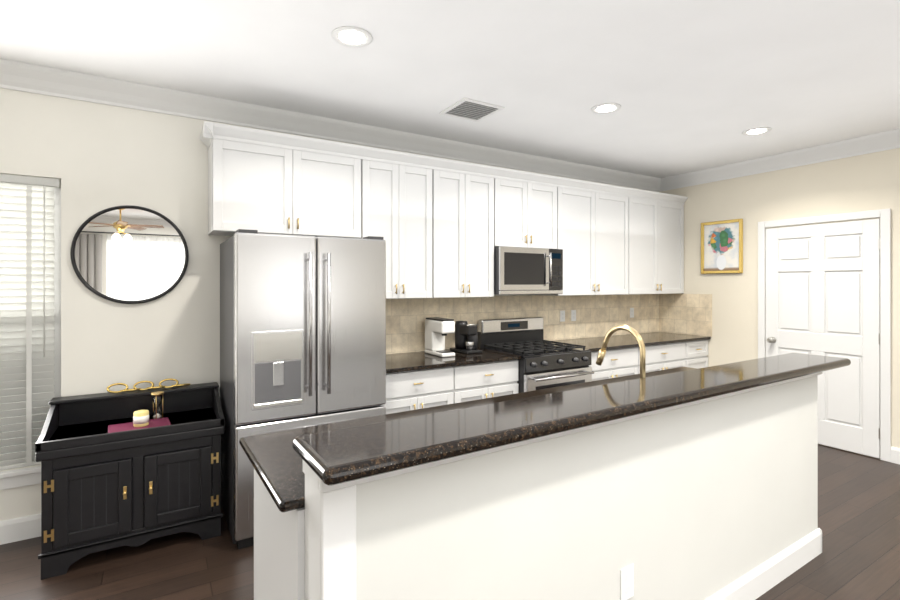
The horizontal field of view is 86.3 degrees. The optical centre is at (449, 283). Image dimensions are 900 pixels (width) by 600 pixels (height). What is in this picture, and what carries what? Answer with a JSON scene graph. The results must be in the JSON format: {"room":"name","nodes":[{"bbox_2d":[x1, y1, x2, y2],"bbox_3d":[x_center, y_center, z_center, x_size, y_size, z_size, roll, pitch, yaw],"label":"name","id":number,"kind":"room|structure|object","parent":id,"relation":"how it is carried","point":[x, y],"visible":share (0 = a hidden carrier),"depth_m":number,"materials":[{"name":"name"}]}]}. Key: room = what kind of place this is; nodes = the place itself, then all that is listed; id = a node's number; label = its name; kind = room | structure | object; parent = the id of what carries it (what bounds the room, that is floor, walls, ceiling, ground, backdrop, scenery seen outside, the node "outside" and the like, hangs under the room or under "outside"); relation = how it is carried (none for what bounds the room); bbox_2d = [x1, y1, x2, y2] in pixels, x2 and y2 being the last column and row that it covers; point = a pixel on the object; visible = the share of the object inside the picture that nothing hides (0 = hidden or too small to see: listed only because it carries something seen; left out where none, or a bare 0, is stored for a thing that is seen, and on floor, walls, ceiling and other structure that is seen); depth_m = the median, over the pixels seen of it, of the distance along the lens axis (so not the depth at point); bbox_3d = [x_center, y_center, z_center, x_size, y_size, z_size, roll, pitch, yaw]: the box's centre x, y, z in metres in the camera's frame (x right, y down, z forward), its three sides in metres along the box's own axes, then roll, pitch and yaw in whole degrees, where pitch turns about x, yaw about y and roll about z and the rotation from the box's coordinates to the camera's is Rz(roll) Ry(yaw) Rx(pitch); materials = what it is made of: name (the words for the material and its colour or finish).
{"room":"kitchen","nodes":[
{"label":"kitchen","id":0,"kind":"room"},
{"bbox_2d":[0,88,656,520],"bbox_3d":[-0.693,0.118,3.973,7.800,2.740,0.150,0,0,-31],"label":"wall","id":1,"kind":"structure","parent":0,"point":[94,158],"depth_m":3.04,"materials":[{"name":"paint"}]},
{"bbox_2d":[0,513,40,544],"bbox_3d":[-3.098,1.423,2.414,1.710,0.130,0.016,0,0,-31],"label":"baseboard","id":2,"kind":"structure","parent":1,"relation":"attached to","point":[20,528],"depth_m":2.78,"materials":[{"name":"white wood"}]},
{"bbox_2d":[0,188,60,489],"bbox_3d":[-2.745,0.273,2.690,0.980,1.810,0.160,0,0,-31],"label":"window","id":3,"kind":"structure","parent":1,"relation":"in","point":[20,478],"depth_m":2.94,"materials":[{"name":"white"}]},
{"bbox_2d":[0,174,60,469],"bbox_3d":[-2.742,0.223,2.684,0.880,1.706,0.064,0,0,-31],"label":"window blinds","id":4,"kind":"object","parent":3,"relation":"attached to","point":[27,294],"visible":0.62,"depth_m":2.82,"materials":[{"name":"white plastic"}]},
{"bbox_2d":[70,205,188,303],"bbox_3d":[-2.022,-0.182,3.059,0.628,0.628,0.023,0,0,-31],"label":"round mirror","id":5,"kind":"object","parent":1,"relation":"attached to","point":[127,254],"visible":1,"depth_m":3.04,"materials":[{"name":"black mirror"}]},
{"bbox_2d":[206,133,363,238],"bbox_3d":[-1.156,-0.632,3.410,0.985,0.599,0.328,0,0,-31],"label":"upper cabinet","id":6,"kind":"object","parent":1,"relation":"attached to","point":[267,187],"depth_m":3.24,"materials":[{"name":"white wood"}]},
{"bbox_2d":[0,58,665,191],"bbox_3d":[-0.628,-1.185,3.866,7.500,0.135,0.100,0,0,-31],"label":"crown molding","id":7,"kind":"structure","parent":1,"relation":"attached to","point":[33,78],"depth_m":3.46,"materials":[{"name":"white wood"}]},
{"bbox_2d":[364,153,443,298],"bbox_3d":[-0.476,-0.407,3.823,0.721,1.049,0.328,0,0,-31],"label":"upper cabinet","id":8,"kind":"object","parent":1,"relation":"attached to","point":[443,227],"depth_m":3.73,"materials":[{"name":"white wood"}]},
{"bbox_2d":[444,165,503,297],"bbox_3d":[0.041,-0.407,4.137,0.731,1.049,0.328,0,0,-31],"label":"upper cabinet","id":9,"kind":"object","parent":1,"relation":"attached to","point":[473,201],"depth_m":4.04,"materials":[{"name":"white wood"}]},
{"bbox_2d":[504,177,559,248],"bbox_3d":[0.617,-0.627,4.488,0.735,0.609,0.328,0,0,-31],"label":"upper cabinet","id":10,"kind":"object","parent":1,"relation":"attached to","point":[531,208],"depth_m":4.37,"materials":[{"name":"white wood"}]},
{"bbox_2d":[494,246,562,294],"bbox_3d":[0.649,-0.111,4.434,0.732,0.414,0.453,0,0,-31],"label":"microwave","id":11,"kind":"object","parent":10,"relation":"attached to","point":[521,270],"visible":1,"depth_m":4.25,"materials":[{"name":"grey metal"}]},
{"bbox_2d":[386,294,711,353],"bbox_3d":[1.034,0.353,4.549,3.942,0.468,0.658,0,0,-31],"label":"tile backsplash","id":12,"kind":"structure","parent":1,"relation":"attached to","point":[603,315],"depth_m":5.01,"materials":[{"name":"tile"}]},
{"bbox_2d":[560,310,564,321],"bbox_3d":[1.173,0.341,5.003,0.070,0.115,0.006,0,0,-31],"label":"electrical outlet plate","id":13,"kind":"object","parent":12,"relation":"attached to","point":[562,315],"depth_m":5.00,"materials":[{"name":"white plastic"}]},
{"bbox_2d":[571,310,575,320],"bbox_3d":[1.310,0.341,5.086,0.070,0.115,0.006,0,0,-31],"label":"electrical outlet plate","id":14,"kind":"object","parent":12,"relation":"attached to","point":[573,312],"depth_m":5.08,"materials":[{"name":"white plastic"}]},
{"bbox_2d":[630,308,633,317],"bbox_3d":[2.113,0.341,5.574,0.070,0.115,0.006,0,0,-31],"label":"electrical outlet plate","id":15,"kind":"object","parent":12,"relation":"attached to","point":[631,309],"depth_m":5.57,"materials":[{"name":"white plastic"}]},
{"bbox_2d":[535,185,635,295],"bbox_3d":[1.369,-0.407,4.945,1.141,1.049,0.328,0,0,-31],"label":"upper cabinet","id":16,"kind":"object","parent":1,"relation":"attached to","point":[598,226],"depth_m":4.82,"materials":[{"name":"white wood"}]},
{"bbox_2d":[636,193,684,293],"bbox_3d":[2.193,-0.407,5.446,1.029,1.049,0.328,0,0,-31],"label":"upper cabinet","id":17,"kind":"object","parent":1,"relation":"attached to","point":[659,221],"depth_m":5.34,"materials":[{"name":"white wood"}]},
{"bbox_2d":[0,444,899,599],"bbox_3d":[1.319,1.518,0.808,7.650,0.060,7.650,0,0,-31],"label":"floor","id":18,"kind":"structure","parent":0,"point":[858,558],"depth_m":2.56,"materials":[{"name":"brown wood"}]},
{"bbox_2d":[35,382,224,579],"bbox_3d":[-1.831,1.081,2.832,0.880,0.813,0.548,0,0,-31],"label":"base cabinet","id":19,"kind":"object","parent":18,"relation":"on","point":[102,488],"visible":1,"depth_m":2.65,"materials":[{"name":"black paint"}]},
{"bbox_2d":[108,417,170,432],"bbox_3d":[-1.795,0.831,2.777,0.300,0.022,0.200,0,0,-35],"label":"book","id":20,"kind":"object","parent":19,"relation":"on","point":[130,426],"visible":0.44,"depth_m":2.77,"materials":[{"name":"pink paper"}]},
{"bbox_2d":[133,410,148,426],"bbox_3d":[-1.780,0.778,2.768,0.077,0.082,0.077,0,0,-31],"label":"candle","id":21,"kind":"object","parent":20,"relation":"on","point":[140,418],"visible":0.98,"depth_m":2.74,"materials":[{"name":"yellow wax"}]},
{"bbox_2d":[151,391,163,418],"bbox_3d":[-1.787,0.754,2.933,0.068,0.175,0.068,0,0,-31],"label":"hourglass","id":22,"kind":"object","parent":20,"relation":"on","point":[156,394],"visible":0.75,"depth_m":2.93,"materials":[{"name":"gold metal"}]},
{"bbox_2d":[106,378,190,392],"bbox_3d":[-1.899,0.644,3.041,0.453,0.058,0.064,0,0,-31],"label":"chain","id":23,"kind":"object","parent":19,"relation":"on","point":[126,389],"visible":0.96,"depth_m":3.02,"materials":[{"name":"gold metal"}]},
{"bbox_2d":[220,229,385,548],"bbox_3d":[-0.988,0.593,3.197,0.904,1.790,0.861,0,0,-31],"label":"refrigerator","id":24,"kind":"object","parent":18,"relation":"on","point":[302,331],"visible":0.77,"depth_m":2.84,"materials":[{"name":"grey metal"}]},
{"bbox_2d":[384,365,463,413],"bbox_3d":[-0.369,1.054,3.718,0.682,0.868,0.618,0,0,-31],"label":"base cabinet","id":25,"kind":"object","parent":18,"relation":"on","point":[416,389],"depth_m":3.47,"materials":[{"name":"white wood"}]},
{"bbox_2d":[386,332,710,372],"bbox_3d":[1.031,0.603,4.554,3.942,0.029,0.646,0,0,-31],"label":"countertop","id":26,"kind":"structure","parent":25,"relation":"on","point":[408,361],"depth_m":3.97,"materials":[{"name":"black stone"}]},
{"bbox_2d":[425,317,454,356],"bbox_3d":[-0.087,0.438,3.962,0.125,0.298,0.300,0,0,-31],"label":"coffee maker","id":27,"kind":"object","parent":26,"relation":"on","point":[437,330],"visible":1,"depth_m":3.94,"materials":[{"name":"white plastic"}]},
{"bbox_2d":[450,321,481,353],"bbox_3d":[0.139,0.456,4.134,0.169,0.262,0.280,0,0,-31],"label":"coffee maker","id":28,"kind":"object","parent":26,"relation":"on","point":[466,338],"visible":1,"depth_m":4.09,"materials":[{"name":"black plastic"}]},
{"bbox_2d":[464,360,517,401],"bbox_3d":[0.112,1.054,4.011,0.681,0.868,0.618,0,0,-31],"label":"base cabinet","id":29,"kind":"object","parent":18,"relation":"on","point":[492,379],"depth_m":3.78,"materials":[{"name":"white wood"}]},
{"bbox_2d":[477,317,593,392],"bbox_3d":[0.774,0.910,4.314,0.762,1.156,0.752,0,0,-31],"label":"range","id":30,"kind":"object","parent":18,"relation":"on","point":[543,363],"visible":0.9,"depth_m":4.18,"materials":[{"name":"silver metal"}]},
{"bbox_2d":[254,372,822,599],"bbox_3d":[0.655,0.967,2.236,2.822,1.043,0.806,0,0,-33],"label":"kitchen island","id":31,"kind":"object","parent":18,"relation":"on","point":[714,498],"visible":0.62,"depth_m":1.68,"materials":[{"name":"white paint"}]},
{"bbox_2d":[239,367,695,511],"bbox_3d":[0.587,0.588,2.284,2.849,0.029,0.644,0,0,-33],"label":"island countertop","id":32,"kind":"structure","parent":31,"relation":"on","point":[275,459],"depth_m":1.72,"materials":[{"name":"black stone"}]},
{"bbox_2d":[596,325,645,377],"bbox_3d":[0.839,0.384,2.303,0.118,0.375,0.296,0,0,-32],"label":"gooseneck faucet","id":33,"kind":"object","parent":32,"relation":"on","point":[608,335],"visible":0.77,"depth_m":2.24,"materials":[{"name":"gold metal"}]},
{"bbox_2d":[292,353,850,485],"bbox_3d":[0.869,0.423,1.925,2.879,0.041,0.287,0,0,-33],"label":"bar","id":34,"kind":"object","parent":31,"relation":"on","point":[335,457],"visible":1,"depth_m":1.44,"materials":[{"name":"black stone"}]},
{"bbox_2d":[589,347,639,380],"bbox_3d":[1.398,1.054,4.793,0.797,0.868,0.618,0,0,-31],"label":"base cabinet","id":35,"kind":"object","parent":18,"relation":"on","point":[625,361],"depth_m":4.55,"materials":[{"name":"white wood"}]},
{"bbox_2d":[645,342,687,372],"bbox_3d":[1.995,1.054,5.156,0.840,0.868,0.618,0,0,-31],"label":"base cabinet","id":36,"kind":"object","parent":18,"relation":"on","point":[672,355],"depth_m":4.94,"materials":[{"name":"white wood"}]},
{"bbox_2d":[688,340,707,368],"bbox_3d":[2.505,1.054,5.466,0.474,0.868,0.618,0,0,-31],"label":"base cabinet","id":37,"kind":"object","parent":18,"relation":"on","point":[697,350],"depth_m":5.23,"materials":[{"name":"white wood"}]},
{"bbox_2d":[0,0,899,177],"bbox_3d":[1.319,-1.302,0.808,7.650,0.100,7.650,0,0,-31],"label":"ceiling","id":38,"kind":"structure","parent":0,"point":[688,86],"depth_m":2.73,"materials":[{"name":"paint"}]},
{"bbox_2d":[331,26,372,47],"bbox_3d":[-0.496,-1.248,2.437,0.206,0.006,0.206,0,0,-31],"label":"recessed light","id":39,"kind":"object","parent":38,"relation":"in","point":[352,36],"visible":1,"depth_m":2.43,"materials":[{"name":"white"}]},
{"bbox_2d":[439,98,504,121],"bbox_3d":[0.154,-1.243,3.465,0.340,0.016,0.340,0,0,-31],"label":"ceiling vent","id":40,"kind":"object","parent":38,"relation":"in","point":[470,109],"visible":0.96,"depth_m":3.44,"materials":[{"name":"white metal"}]},
{"bbox_2d":[591,103,620,113],"bbox_3d":[1.113,-1.248,3.427,0.206,0.006,0.206,0,0,-31],"label":"recessed light","id":41,"kind":"object","parent":38,"relation":"in","point":[604,108],"visible":1,"depth_m":3.42,"materials":[{"name":"white"}]},
{"bbox_2d":[742,127,771,135],"bbox_3d":[2.520,-1.248,3.943,0.206,0.006,0.206,0,0,-31],"label":"recessed light","id":42,"kind":"object","parent":38,"relation":"in","point":[756,131],"visible":1,"depth_m":3.94,"materials":[{"name":"white"}]},
{"bbox_2d":[660,148,899,458],"bbox_3d":[4.562,0.118,2.693,0.150,2.740,7.500,0,0,-31],"label":"wall","id":43,"kind":"structure","parent":0,"point":[866,182],"depth_m":4.85,"materials":[{"name":"beige paint"}]},
{"bbox_2d":[701,218,742,273],"bbox_3d":[2.934,-0.392,5.193,0.028,0.570,0.445,0,0,-31],"label":"picture frame","id":44,"kind":"object","parent":43,"relation":"attached to","point":[721,247],"visible":0.98,"depth_m":5.18,"materials":[{"name":"multicoloured paper"}]},
{"bbox_2d":[660,129,899,189],"bbox_3d":[4.455,-1.185,2.628,0.100,0.135,7.260,0,0,-31],"label":"crown molding","id":45,"kind":"structure","parent":43,"relation":"attached to","point":[887,140],"depth_m":4.58,"materials":[{"name":"white wood"}]},
{"bbox_2d":[758,208,890,461],"bbox_3d":[3.371,0.432,4.419,0.087,2.112,1.032,0,0,-31],"label":"door","id":46,"kind":"structure","parent":43,"relation":"attached to","point":[828,289],"depth_m":4.29,"materials":[{"name":"white wood"}]},
{"bbox_2d":[890,446,899,463],"bbox_3d":[5.046,1.423,1.737,0.016,0.130,5.305,0,0,-31],"label":"baseboard","id":47,"kind":"structure","parent":43,"relation":"attached to","point":[894,451],"depth_m":3.97,"materials":[{"name":"white wood"}]},
{"label":"outside","id":48,"kind":"structure","parent":0,"visible":0},
{"bbox_2d":[0,388,43,453],"bbox_3d":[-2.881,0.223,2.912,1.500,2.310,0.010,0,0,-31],"label":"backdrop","id":49,"kind":"structure","parent":48,"point":[23,429],"depth_m":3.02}
]}

